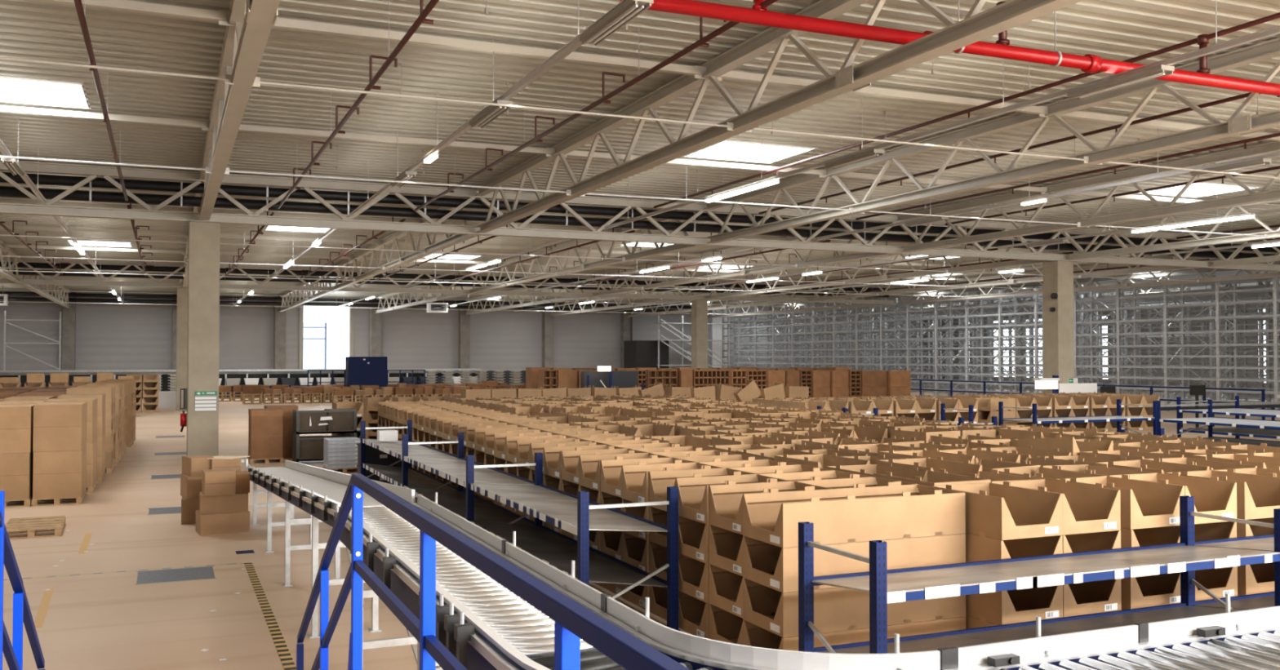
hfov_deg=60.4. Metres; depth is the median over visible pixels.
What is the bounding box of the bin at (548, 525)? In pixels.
[543,521,561,533]
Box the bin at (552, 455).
[543,442,626,479]
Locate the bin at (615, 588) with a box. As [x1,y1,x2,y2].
[600,550,622,596]
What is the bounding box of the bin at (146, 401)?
[142,397,158,404]
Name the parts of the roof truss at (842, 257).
splice plate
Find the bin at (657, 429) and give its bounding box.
[618,422,674,436]
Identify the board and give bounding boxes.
[1058,382,1097,393]
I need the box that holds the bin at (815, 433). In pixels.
[771,429,839,441]
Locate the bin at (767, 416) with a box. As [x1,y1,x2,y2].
[753,413,799,418]
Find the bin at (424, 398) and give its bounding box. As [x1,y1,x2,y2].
[421,395,448,401]
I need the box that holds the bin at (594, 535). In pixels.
[589,530,600,551]
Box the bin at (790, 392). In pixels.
[783,384,808,398]
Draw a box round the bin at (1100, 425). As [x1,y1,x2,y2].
[1088,422,1108,431]
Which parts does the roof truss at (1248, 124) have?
splice plate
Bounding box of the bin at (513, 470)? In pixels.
[505,460,516,475]
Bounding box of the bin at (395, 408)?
[393,404,436,422]
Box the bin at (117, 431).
[115,428,119,444]
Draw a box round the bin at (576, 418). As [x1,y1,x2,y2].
[568,413,616,423]
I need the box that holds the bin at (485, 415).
[477,413,527,417]
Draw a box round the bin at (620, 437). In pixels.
[577,434,649,441]
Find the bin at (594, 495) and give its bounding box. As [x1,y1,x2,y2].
[578,485,600,503]
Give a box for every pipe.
[0,220,69,274]
[0,261,888,292]
[0,291,691,308]
[0,297,691,312]
[7,269,888,297]
[74,0,128,201]
[127,203,154,276]
[223,210,274,278]
[276,0,439,208]
[298,216,405,280]
[369,224,507,282]
[414,0,778,211]
[438,217,635,284]
[508,232,711,280]
[565,240,830,288]
[620,0,1279,96]
[631,241,887,283]
[653,12,1279,208]
[680,242,998,290]
[734,252,1073,292]
[759,92,1279,214]
[793,255,1143,292]
[838,257,1208,294]
[855,133,1279,220]
[945,165,1279,225]
[1176,225,1279,239]
[1243,237,1279,242]
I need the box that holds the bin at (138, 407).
[135,404,142,413]
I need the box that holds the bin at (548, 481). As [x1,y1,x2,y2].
[543,474,561,490]
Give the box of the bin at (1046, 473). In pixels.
[991,465,1106,480]
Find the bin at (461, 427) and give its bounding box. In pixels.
[457,421,515,446]
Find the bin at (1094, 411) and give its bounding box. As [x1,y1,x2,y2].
[1088,408,1108,416]
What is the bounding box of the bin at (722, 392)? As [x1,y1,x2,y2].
[713,382,742,401]
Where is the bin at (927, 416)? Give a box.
[916,413,936,420]
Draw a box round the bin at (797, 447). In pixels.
[761,442,831,450]
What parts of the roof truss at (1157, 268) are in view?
splice plate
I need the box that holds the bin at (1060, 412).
[1052,408,1071,417]
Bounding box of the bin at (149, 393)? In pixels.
[142,389,158,397]
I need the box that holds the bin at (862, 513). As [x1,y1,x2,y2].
[742,481,965,547]
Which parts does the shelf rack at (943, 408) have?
post, post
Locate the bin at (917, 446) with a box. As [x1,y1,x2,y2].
[879,441,966,450]
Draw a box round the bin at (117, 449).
[115,443,119,459]
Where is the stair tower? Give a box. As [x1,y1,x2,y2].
[623,315,731,368]
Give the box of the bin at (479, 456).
[474,449,484,465]
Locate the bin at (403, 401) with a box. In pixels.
[377,400,415,416]
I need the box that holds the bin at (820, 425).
[789,422,845,428]
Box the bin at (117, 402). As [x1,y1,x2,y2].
[115,400,119,415]
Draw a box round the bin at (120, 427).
[119,426,120,442]
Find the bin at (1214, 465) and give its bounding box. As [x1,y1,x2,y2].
[1142,456,1257,470]
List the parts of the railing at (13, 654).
post, rail, rail, stair post, rail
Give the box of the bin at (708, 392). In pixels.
[688,384,715,400]
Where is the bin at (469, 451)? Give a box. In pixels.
[466,447,474,455]
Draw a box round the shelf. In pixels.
[231,383,455,387]
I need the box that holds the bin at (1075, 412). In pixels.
[1071,408,1088,416]
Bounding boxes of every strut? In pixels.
[0,105,213,131]
[0,199,193,212]
[0,225,188,237]
[1,244,185,254]
[28,0,235,26]
[212,209,422,222]
[219,252,353,260]
[220,234,382,245]
[238,124,555,157]
[271,17,706,79]
[356,257,502,266]
[386,241,551,252]
[434,220,617,232]
[511,262,636,270]
[564,151,826,177]
[564,248,702,257]
[631,230,786,240]
[640,268,739,272]
[709,71,1048,117]
[720,255,835,263]
[768,271,868,276]
[795,239,914,246]
[831,172,1047,194]
[839,260,955,266]
[906,276,969,281]
[944,246,1066,253]
[997,266,1042,271]
[1049,111,1279,142]
[1066,191,1229,208]
[1111,254,1182,259]
[1235,204,1279,209]
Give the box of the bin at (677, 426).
[659,421,717,435]
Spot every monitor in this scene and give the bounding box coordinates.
[1100,386,1115,393]
[1188,385,1205,429]
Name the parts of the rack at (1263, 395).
post, post, post, post, rail, rail, post, post, post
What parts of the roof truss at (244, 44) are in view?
splice plate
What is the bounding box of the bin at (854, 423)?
[827,419,889,426]
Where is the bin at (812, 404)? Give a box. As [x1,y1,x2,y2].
[786,400,826,410]
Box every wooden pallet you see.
[4,496,32,507]
[5,515,66,538]
[31,489,86,506]
[85,480,97,493]
[96,471,105,484]
[104,466,112,474]
[126,441,132,447]
[218,391,231,395]
[218,395,231,398]
[218,398,231,401]
[232,391,250,395]
[232,395,250,398]
[232,398,250,401]
[242,393,262,397]
[242,396,262,400]
[242,400,262,404]
[247,457,284,464]
[262,393,282,397]
[262,396,282,400]
[262,400,282,404]
[282,393,302,396]
[282,396,302,399]
[282,400,302,403]
[302,392,322,396]
[302,396,322,399]
[302,400,322,403]
[322,392,333,396]
[322,395,340,399]
[322,399,340,403]
[323,466,357,473]
[332,395,353,399]
[332,398,353,402]
[353,395,373,398]
[353,398,362,402]
[373,394,393,398]
[392,394,413,396]
[413,394,433,397]
[432,393,452,396]
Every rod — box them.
[0,56,234,84]
[0,155,211,173]
[0,234,188,243]
[0,255,188,263]
[0,269,185,276]
[0,301,56,303]
[3,289,31,291]
[38,289,177,293]
[61,302,177,305]
[219,262,385,270]
[219,275,355,281]
[219,293,315,297]
[219,305,290,307]
[220,243,426,253]
[224,167,571,195]
[251,77,733,130]
[293,306,394,309]
[319,296,438,300]
[361,280,506,285]
[390,267,557,275]
[403,308,490,311]
[432,251,625,261]
[442,298,551,302]
[497,310,581,312]
[517,284,643,288]
[554,301,655,304]
[568,273,709,279]
[582,192,853,213]
[591,311,665,314]
[631,259,797,267]
[647,288,766,292]
[662,303,751,306]
[721,278,844,284]
[745,128,1088,164]
[755,306,840,308]
[769,291,878,295]
[802,266,947,272]
[858,283,966,288]
[860,210,1080,226]
[888,294,980,297]
[951,271,1080,278]
[981,286,1075,291]
[1084,276,1199,282]
[1085,225,1267,238]
[1097,161,1279,178]
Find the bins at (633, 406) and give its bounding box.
[0,377,1129,509]
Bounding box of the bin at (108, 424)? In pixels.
[105,418,113,435]
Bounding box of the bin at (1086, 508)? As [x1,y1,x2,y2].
[990,478,1120,535]
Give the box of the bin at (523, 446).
[516,435,592,468]
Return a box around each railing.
[0,490,44,669]
[296,473,690,669]
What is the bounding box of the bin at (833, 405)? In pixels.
[813,399,848,411]
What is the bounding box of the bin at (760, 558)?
[742,529,965,592]
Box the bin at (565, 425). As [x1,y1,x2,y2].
[528,423,588,429]
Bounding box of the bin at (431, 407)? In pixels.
[403,406,444,425]
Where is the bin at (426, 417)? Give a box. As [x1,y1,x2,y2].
[423,412,475,433]
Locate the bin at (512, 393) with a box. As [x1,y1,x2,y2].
[487,386,516,398]
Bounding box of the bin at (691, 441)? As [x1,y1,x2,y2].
[644,433,711,448]
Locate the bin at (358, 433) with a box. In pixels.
[331,431,360,439]
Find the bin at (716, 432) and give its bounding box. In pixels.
[710,427,768,435]
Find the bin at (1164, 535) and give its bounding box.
[1120,525,1180,548]
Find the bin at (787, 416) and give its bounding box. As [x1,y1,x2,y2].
[781,414,835,419]
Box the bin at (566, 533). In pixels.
[561,528,577,541]
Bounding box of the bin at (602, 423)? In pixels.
[569,420,622,426]
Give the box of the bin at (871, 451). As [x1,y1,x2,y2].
[838,444,913,457]
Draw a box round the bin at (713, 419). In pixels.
[682,417,728,422]
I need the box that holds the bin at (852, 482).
[796,474,918,488]
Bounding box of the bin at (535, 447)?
[530,439,608,473]
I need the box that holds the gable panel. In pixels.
[711,309,727,368]
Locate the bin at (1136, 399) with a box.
[1109,394,1143,407]
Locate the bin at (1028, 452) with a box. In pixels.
[982,445,1071,462]
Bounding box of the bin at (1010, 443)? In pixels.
[982,440,1017,447]
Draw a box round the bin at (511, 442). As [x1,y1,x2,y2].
[506,432,577,463]
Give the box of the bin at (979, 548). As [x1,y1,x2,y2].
[965,532,1062,562]
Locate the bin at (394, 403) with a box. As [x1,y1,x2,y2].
[385,402,426,418]
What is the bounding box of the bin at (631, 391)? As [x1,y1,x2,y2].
[613,385,641,395]
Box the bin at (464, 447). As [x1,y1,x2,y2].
[457,444,466,458]
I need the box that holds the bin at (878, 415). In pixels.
[845,413,893,418]
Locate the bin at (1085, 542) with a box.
[1062,530,1120,553]
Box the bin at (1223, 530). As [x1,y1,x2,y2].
[1194,521,1236,541]
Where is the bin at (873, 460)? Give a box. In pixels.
[836,454,907,464]
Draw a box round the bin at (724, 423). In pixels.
[700,420,746,426]
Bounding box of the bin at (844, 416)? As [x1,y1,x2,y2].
[810,414,864,419]
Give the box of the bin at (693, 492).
[675,471,791,524]
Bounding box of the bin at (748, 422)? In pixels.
[733,418,784,425]
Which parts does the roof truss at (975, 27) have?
splice plate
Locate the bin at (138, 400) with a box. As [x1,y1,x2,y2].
[135,397,142,404]
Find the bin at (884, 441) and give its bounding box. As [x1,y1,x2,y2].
[853,435,924,444]
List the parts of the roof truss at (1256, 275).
splice plate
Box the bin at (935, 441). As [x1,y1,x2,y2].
[899,436,966,447]
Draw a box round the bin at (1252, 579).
[1237,561,1274,595]
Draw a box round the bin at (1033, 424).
[996,423,1055,427]
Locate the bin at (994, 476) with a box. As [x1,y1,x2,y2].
[945,469,1045,482]
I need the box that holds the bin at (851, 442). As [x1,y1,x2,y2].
[801,437,881,449]
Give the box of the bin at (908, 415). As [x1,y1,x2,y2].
[893,413,916,417]
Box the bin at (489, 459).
[484,453,494,465]
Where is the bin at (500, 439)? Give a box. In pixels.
[493,430,563,460]
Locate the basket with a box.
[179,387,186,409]
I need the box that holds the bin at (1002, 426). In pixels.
[970,424,1023,437]
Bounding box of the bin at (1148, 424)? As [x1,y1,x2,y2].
[1143,420,1153,431]
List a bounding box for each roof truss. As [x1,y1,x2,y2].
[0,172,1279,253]
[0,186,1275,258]
[0,240,22,283]
[18,267,71,308]
[179,271,184,283]
[182,182,204,287]
[199,0,279,220]
[279,275,333,311]
[332,197,477,290]
[374,279,466,313]
[404,239,571,287]
[464,282,589,315]
[466,210,702,293]
[475,0,1083,232]
[548,285,693,315]
[590,221,893,296]
[596,300,719,313]
[627,288,801,317]
[703,37,1279,243]
[703,232,1055,299]
[707,284,898,318]
[771,287,985,317]
[804,239,1198,302]
[897,141,1279,252]
[899,250,1279,303]
[986,262,1279,303]
[1062,200,1279,260]
[1208,226,1279,266]
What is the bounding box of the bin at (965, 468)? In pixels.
[877,456,982,476]
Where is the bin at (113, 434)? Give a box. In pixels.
[112,431,115,448]
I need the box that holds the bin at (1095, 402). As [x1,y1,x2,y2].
[1073,394,1108,408]
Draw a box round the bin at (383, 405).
[380,401,417,417]
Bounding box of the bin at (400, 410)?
[397,405,440,424]
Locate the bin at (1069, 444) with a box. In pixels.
[1017,435,1113,455]
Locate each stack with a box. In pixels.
[538,369,557,388]
[620,369,646,389]
[645,369,677,391]
[691,369,729,387]
[728,369,746,389]
[746,369,766,388]
[797,369,812,397]
[847,369,861,396]
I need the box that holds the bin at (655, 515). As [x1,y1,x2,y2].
[648,506,666,547]
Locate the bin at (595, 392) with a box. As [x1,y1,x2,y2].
[587,385,616,397]
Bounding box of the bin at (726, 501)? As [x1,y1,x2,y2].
[709,478,831,534]
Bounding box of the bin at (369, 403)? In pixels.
[362,395,391,411]
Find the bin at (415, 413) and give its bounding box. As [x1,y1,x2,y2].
[413,408,460,428]
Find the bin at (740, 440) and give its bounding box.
[711,435,785,445]
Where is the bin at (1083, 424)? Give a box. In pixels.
[1071,422,1088,428]
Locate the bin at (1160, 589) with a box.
[1120,572,1180,609]
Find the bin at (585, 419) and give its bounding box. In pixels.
[581,414,631,422]
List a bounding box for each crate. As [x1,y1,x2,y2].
[158,391,176,408]
[168,373,176,377]
[168,379,176,382]
[168,385,176,388]
[323,437,360,444]
[323,442,357,448]
[323,445,357,452]
[323,449,357,456]
[323,453,357,460]
[323,457,357,464]
[323,462,357,468]
[356,443,401,466]
[356,465,401,484]
[425,370,437,373]
[425,373,437,375]
[425,375,436,377]
[425,381,437,383]
[426,378,436,381]
[441,370,454,373]
[441,373,454,375]
[441,375,454,377]
[441,381,454,383]
[443,378,453,381]
[458,370,471,373]
[458,373,471,375]
[458,375,471,377]
[458,381,471,383]
[475,370,488,373]
[475,373,488,375]
[475,375,488,377]
[475,377,487,380]
[492,373,505,375]
[492,375,505,377]
[492,377,505,380]
[493,370,505,373]
[509,373,522,375]
[509,375,522,377]
[509,377,522,380]
[510,370,521,373]
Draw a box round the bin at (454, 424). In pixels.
[450,418,509,441]
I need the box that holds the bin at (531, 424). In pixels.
[518,422,579,426]
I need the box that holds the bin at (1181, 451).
[1140,449,1216,457]
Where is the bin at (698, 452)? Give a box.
[651,448,737,457]
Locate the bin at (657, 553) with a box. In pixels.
[648,541,666,581]
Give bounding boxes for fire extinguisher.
[180,410,186,431]
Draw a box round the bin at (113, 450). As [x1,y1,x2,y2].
[112,448,115,465]
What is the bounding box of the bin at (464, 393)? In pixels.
[460,386,490,398]
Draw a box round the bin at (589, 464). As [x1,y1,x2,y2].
[579,450,669,491]
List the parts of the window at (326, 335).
pane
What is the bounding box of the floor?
[2,384,1279,669]
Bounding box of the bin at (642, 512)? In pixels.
[622,498,648,541]
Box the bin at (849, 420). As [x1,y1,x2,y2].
[835,417,883,421]
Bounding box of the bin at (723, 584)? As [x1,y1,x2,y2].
[708,564,742,617]
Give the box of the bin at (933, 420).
[902,418,956,425]
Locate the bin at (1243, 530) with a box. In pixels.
[1236,517,1274,537]
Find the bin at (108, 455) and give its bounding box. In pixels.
[105,450,112,467]
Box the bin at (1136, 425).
[1124,420,1143,431]
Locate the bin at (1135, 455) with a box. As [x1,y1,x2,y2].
[1080,448,1183,460]
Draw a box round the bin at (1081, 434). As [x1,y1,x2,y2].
[1049,430,1119,439]
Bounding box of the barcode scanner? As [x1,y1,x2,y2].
[240,458,248,471]
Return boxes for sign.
[194,391,217,411]
[1067,377,1077,383]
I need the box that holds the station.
[580,366,644,390]
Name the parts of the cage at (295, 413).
corner post, corner post, floor frame, corner post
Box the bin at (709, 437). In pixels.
[693,432,747,439]
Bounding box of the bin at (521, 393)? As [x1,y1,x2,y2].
[513,386,542,397]
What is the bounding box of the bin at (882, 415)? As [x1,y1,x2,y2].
[872,413,893,416]
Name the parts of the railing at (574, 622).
post, rail, stair post, rail, post, rail, post, post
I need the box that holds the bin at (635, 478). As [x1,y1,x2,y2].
[622,460,724,502]
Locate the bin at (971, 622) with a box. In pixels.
[965,614,997,629]
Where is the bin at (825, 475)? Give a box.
[759,467,873,481]
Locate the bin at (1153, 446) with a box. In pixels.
[1114,440,1197,451]
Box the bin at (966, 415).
[958,411,977,423]
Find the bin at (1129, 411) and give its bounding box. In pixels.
[1124,407,1143,417]
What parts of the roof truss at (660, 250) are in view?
splice plate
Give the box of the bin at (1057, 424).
[1052,422,1071,427]
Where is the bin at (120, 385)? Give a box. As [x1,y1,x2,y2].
[84,383,121,399]
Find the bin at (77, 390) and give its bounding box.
[66,386,113,404]
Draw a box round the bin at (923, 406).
[902,397,936,413]
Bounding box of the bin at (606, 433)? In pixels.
[566,431,636,437]
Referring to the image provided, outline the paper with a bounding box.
[320,416,332,420]
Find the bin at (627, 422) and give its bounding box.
[604,418,657,425]
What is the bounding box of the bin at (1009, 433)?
[998,425,1073,441]
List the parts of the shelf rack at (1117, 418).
post, post, shelf panel, post, post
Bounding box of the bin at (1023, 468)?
[974,457,1039,475]
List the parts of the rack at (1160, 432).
post, post, post, post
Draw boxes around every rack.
[360,419,680,631]
[722,276,1279,417]
[735,280,1279,403]
[756,271,1279,408]
[787,282,1279,408]
[798,495,1279,653]
[817,403,973,425]
[836,285,1279,400]
[843,408,1164,435]
[910,379,1265,419]
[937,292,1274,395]
[998,399,1157,435]
[1157,400,1279,447]
[1176,395,1279,439]
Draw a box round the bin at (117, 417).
[115,414,119,430]
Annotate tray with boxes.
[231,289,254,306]
[995,208,1279,248]
[1151,240,1279,256]
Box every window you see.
[298,302,354,371]
[993,320,1014,377]
[1026,319,1043,377]
[1102,316,1107,378]
[1262,309,1266,382]
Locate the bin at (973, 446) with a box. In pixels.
[928,440,1014,449]
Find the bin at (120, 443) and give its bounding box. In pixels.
[119,440,121,456]
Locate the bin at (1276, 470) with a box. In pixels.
[1214,466,1279,477]
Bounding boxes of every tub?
[225,377,240,386]
[244,377,259,385]
[262,377,277,385]
[280,377,295,385]
[298,377,313,385]
[315,377,331,385]
[333,377,344,384]
[387,377,399,384]
[401,377,416,384]
[417,377,432,384]
[434,377,448,383]
[450,377,465,383]
[466,376,480,383]
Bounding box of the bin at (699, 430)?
[680,424,737,435]
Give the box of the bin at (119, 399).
[119,399,120,413]
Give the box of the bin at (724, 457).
[674,452,768,462]
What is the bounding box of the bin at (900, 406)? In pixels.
[876,398,916,413]
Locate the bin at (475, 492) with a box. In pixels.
[474,491,484,497]
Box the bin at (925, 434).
[890,426,959,443]
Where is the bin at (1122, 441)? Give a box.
[1075,437,1134,443]
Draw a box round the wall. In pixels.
[0,289,933,384]
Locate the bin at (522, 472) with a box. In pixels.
[516,466,530,479]
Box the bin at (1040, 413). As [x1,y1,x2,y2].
[1036,409,1052,417]
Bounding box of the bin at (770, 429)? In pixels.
[746,426,804,432]
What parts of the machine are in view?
door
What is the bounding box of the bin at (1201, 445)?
[1146,437,1240,449]
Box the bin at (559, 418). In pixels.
[527,413,568,423]
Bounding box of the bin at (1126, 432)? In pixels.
[1092,430,1162,436]
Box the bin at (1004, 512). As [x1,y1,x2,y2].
[931,481,1062,540]
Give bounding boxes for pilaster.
[62,292,75,370]
[172,293,177,369]
[273,296,285,369]
[368,298,381,356]
[457,300,470,368]
[542,306,553,368]
[620,303,630,368]
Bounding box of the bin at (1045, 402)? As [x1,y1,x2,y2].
[1019,395,1052,409]
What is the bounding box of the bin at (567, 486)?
[561,479,580,496]
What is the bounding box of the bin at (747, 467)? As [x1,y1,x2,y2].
[728,462,835,474]
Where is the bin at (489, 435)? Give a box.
[484,427,549,455]
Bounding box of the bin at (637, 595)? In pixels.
[622,560,648,608]
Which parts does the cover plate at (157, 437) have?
plate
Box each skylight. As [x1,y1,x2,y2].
[0,75,91,109]
[66,240,132,247]
[264,226,329,232]
[422,253,482,259]
[619,242,673,247]
[682,139,818,164]
[698,264,752,269]
[900,255,957,259]
[928,273,965,276]
[1137,182,1262,197]
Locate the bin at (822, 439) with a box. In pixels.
[762,433,833,444]
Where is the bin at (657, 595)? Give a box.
[648,586,666,620]
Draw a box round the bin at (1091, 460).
[1035,453,1126,466]
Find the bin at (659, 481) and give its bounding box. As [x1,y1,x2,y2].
[648,465,756,511]
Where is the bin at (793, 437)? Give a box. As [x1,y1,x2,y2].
[733,431,796,439]
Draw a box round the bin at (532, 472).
[530,469,543,484]
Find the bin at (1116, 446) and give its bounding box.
[1113,443,1158,452]
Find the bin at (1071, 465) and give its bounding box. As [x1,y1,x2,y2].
[983,456,1088,472]
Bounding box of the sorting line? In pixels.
[0,368,525,398]
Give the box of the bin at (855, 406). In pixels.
[832,399,872,413]
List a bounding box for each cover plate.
[134,565,217,585]
[147,506,181,515]
[151,474,180,479]
[154,452,186,455]
[155,435,185,438]
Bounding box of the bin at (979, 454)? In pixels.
[931,447,1020,464]
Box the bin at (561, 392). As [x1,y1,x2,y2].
[537,386,566,396]
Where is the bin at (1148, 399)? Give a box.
[1128,393,1159,407]
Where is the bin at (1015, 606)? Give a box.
[965,584,1062,625]
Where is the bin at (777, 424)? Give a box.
[756,420,818,427]
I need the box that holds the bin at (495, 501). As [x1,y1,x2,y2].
[493,499,506,508]
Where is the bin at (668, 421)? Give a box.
[644,418,693,424]
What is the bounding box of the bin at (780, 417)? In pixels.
[752,417,792,420]
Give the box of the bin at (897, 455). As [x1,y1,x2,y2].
[878,448,974,464]
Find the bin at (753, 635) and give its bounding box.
[742,613,965,651]
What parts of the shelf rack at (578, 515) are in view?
post, post, shelf panel, post, shelf panel, post, shelf panel, shelf panel, post, post, shelf panel, shelf panel, post, post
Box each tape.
[3,562,248,580]
[244,562,296,669]
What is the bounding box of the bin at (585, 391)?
[562,385,591,396]
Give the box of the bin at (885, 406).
[858,398,893,413]
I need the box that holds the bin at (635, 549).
[622,532,648,573]
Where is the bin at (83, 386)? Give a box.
[71,385,115,402]
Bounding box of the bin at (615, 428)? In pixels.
[582,423,639,436]
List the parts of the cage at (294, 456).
corner post, corner post, floor frame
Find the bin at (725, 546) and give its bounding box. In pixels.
[708,519,743,576]
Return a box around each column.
[176,288,187,410]
[186,221,220,456]
[691,299,707,368]
[1042,260,1074,393]
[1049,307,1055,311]
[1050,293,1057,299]
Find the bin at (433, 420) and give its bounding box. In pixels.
[429,413,481,435]
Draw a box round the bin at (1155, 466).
[1094,457,1209,474]
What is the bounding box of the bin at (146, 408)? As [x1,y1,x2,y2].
[142,404,158,412]
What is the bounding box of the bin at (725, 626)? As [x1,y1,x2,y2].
[709,597,742,644]
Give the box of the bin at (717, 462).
[700,457,797,468]
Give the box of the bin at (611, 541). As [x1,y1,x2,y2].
[600,530,622,560]
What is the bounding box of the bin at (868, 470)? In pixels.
[825,462,924,479]
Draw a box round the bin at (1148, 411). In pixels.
[1143,407,1152,417]
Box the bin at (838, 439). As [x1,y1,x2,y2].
[833,435,868,444]
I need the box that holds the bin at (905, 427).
[862,421,927,438]
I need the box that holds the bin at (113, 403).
[112,402,115,417]
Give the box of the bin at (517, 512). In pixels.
[515,509,530,519]
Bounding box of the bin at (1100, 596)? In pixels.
[1062,578,1121,617]
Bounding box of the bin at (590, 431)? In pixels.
[551,428,619,435]
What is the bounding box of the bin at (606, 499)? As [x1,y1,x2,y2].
[600,491,622,511]
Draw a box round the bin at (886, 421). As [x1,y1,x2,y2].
[860,417,921,426]
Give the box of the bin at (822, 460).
[774,452,869,468]
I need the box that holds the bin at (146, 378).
[142,373,158,382]
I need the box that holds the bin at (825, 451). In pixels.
[782,447,867,456]
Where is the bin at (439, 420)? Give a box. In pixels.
[436,415,489,437]
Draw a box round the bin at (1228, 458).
[1191,453,1266,468]
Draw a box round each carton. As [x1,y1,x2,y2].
[0,377,19,382]
[0,386,46,391]
[0,390,28,399]
[0,400,44,404]
[0,404,35,453]
[0,451,33,500]
[3,395,56,400]
[17,391,66,398]
[26,373,44,382]
[30,388,66,391]
[32,401,87,452]
[32,445,86,498]
[44,398,97,444]
[45,386,77,388]
[49,373,68,382]
[57,393,105,436]
[73,376,89,382]
[85,439,97,487]
[96,432,105,477]
[97,373,113,381]
[117,376,133,379]
[180,473,202,499]
[181,497,199,524]
[182,454,213,476]
[195,510,249,535]
[199,492,248,514]
[201,468,235,496]
[210,457,240,471]
[218,385,231,391]
[232,385,241,391]
[235,471,249,493]
[243,384,262,394]
[248,408,283,416]
[248,415,283,458]
[262,385,269,391]
[263,388,273,393]
[263,404,297,458]
[271,384,288,391]
[273,389,280,393]
[284,387,293,393]
[293,388,301,393]
[299,412,326,431]
[299,435,325,458]
[302,386,321,393]
[316,384,324,391]
[322,385,332,393]
[324,408,353,431]
[324,435,352,437]
[326,384,343,388]
[333,388,352,395]
[350,385,359,392]
[353,390,364,395]
[360,385,378,392]
[362,387,372,395]
[373,389,384,395]
[382,386,391,395]
[386,384,396,386]
[393,386,413,394]
[396,382,406,386]
[405,384,415,388]
[413,388,423,394]
[416,384,434,388]
[422,386,432,394]
[431,383,448,386]
[432,388,443,394]
[434,384,443,388]
[443,386,451,391]
[443,388,450,394]
[451,386,470,394]
[469,383,487,388]
[470,386,479,389]
[480,381,497,386]
[496,386,504,388]
[497,382,506,386]
[506,385,525,388]
[525,367,551,388]
[551,368,572,369]
[557,369,577,388]
[572,368,593,369]
[577,369,597,387]
[612,368,635,371]
[635,367,656,369]
[656,368,676,369]
[671,367,697,370]
[677,369,693,387]
[697,368,716,369]
[716,367,737,369]
[730,366,756,369]
[756,368,775,370]
[766,370,785,387]
[775,368,795,370]
[785,370,799,386]
[788,367,813,370]
[811,370,830,387]
[812,387,830,397]
[813,368,832,370]
[825,367,851,370]
[829,386,848,397]
[830,370,848,387]
[861,370,887,386]
[861,386,887,396]
[887,370,911,386]
[887,386,911,396]
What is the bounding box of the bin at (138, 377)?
[126,374,142,382]
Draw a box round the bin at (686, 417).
[651,413,702,420]
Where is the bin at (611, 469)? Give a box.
[600,454,697,497]
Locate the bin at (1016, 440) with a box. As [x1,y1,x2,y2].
[1013,436,1088,442]
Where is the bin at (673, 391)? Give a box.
[664,385,691,397]
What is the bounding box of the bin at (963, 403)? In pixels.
[943,396,977,412]
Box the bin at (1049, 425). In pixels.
[1036,423,1052,427]
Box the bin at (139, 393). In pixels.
[135,390,142,397]
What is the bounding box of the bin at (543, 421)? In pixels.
[511,419,566,424]
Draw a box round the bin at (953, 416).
[936,412,958,421]
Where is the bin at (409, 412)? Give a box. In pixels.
[406,408,451,427]
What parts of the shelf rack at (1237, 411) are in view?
post, shelf panel, shelf panel, post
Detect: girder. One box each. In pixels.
[0,160,1279,271]
[0,256,895,304]
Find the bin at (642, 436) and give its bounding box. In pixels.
[640,434,681,437]
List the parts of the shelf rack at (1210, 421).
post, post, shelf panel, shelf panel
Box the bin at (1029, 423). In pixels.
[1014,422,1032,426]
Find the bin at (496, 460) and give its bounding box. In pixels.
[493,457,506,471]
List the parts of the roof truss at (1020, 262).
splice plate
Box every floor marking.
[34,588,53,628]
[78,533,92,553]
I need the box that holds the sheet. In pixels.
[208,455,248,458]
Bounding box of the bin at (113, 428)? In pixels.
[112,417,115,433]
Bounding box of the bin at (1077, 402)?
[1056,395,1088,408]
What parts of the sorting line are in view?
leg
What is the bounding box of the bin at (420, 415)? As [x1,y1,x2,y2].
[417,410,466,431]
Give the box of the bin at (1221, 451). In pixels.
[1168,448,1255,454]
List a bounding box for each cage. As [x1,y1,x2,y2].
[292,408,356,438]
[292,434,356,462]
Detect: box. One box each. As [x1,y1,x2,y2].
[377,430,397,441]
[1033,375,1059,393]
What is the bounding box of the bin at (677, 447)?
[629,444,715,453]
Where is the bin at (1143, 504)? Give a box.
[1054,475,1184,529]
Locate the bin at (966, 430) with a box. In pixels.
[925,424,995,439]
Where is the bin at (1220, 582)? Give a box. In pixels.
[1195,566,1237,600]
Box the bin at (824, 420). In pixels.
[821,417,853,424]
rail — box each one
[0,115,46,203]
[53,216,106,279]
[108,286,124,305]
[231,280,254,306]
[261,200,336,284]
[332,292,388,308]
[349,0,653,216]
[404,213,571,287]
[426,295,506,310]
[514,297,618,311]
[534,232,770,290]
[596,293,719,313]
[604,0,1279,229]
[652,241,937,293]
[760,248,1086,296]
[817,134,1279,239]
[995,179,1279,248]
[1151,221,1279,256]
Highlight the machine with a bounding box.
[307,356,425,399]
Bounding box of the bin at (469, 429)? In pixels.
[466,422,526,448]
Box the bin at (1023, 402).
[994,395,1034,410]
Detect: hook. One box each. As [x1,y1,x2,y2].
[336,145,338,169]
[400,63,403,97]
[422,148,424,174]
[484,0,488,14]
[506,82,508,115]
[624,24,627,31]
[696,169,697,191]
[884,111,886,140]
[931,58,934,74]
[1027,62,1031,88]
[1256,95,1259,114]
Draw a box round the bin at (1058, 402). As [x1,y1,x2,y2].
[1036,395,1071,409]
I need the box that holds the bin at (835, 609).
[742,571,965,637]
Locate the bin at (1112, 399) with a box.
[1086,394,1124,408]
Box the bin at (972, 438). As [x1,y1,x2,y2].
[930,433,1010,444]
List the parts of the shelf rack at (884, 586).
post, post, shelf panel, shelf panel, post, shelf panel, shelf panel, post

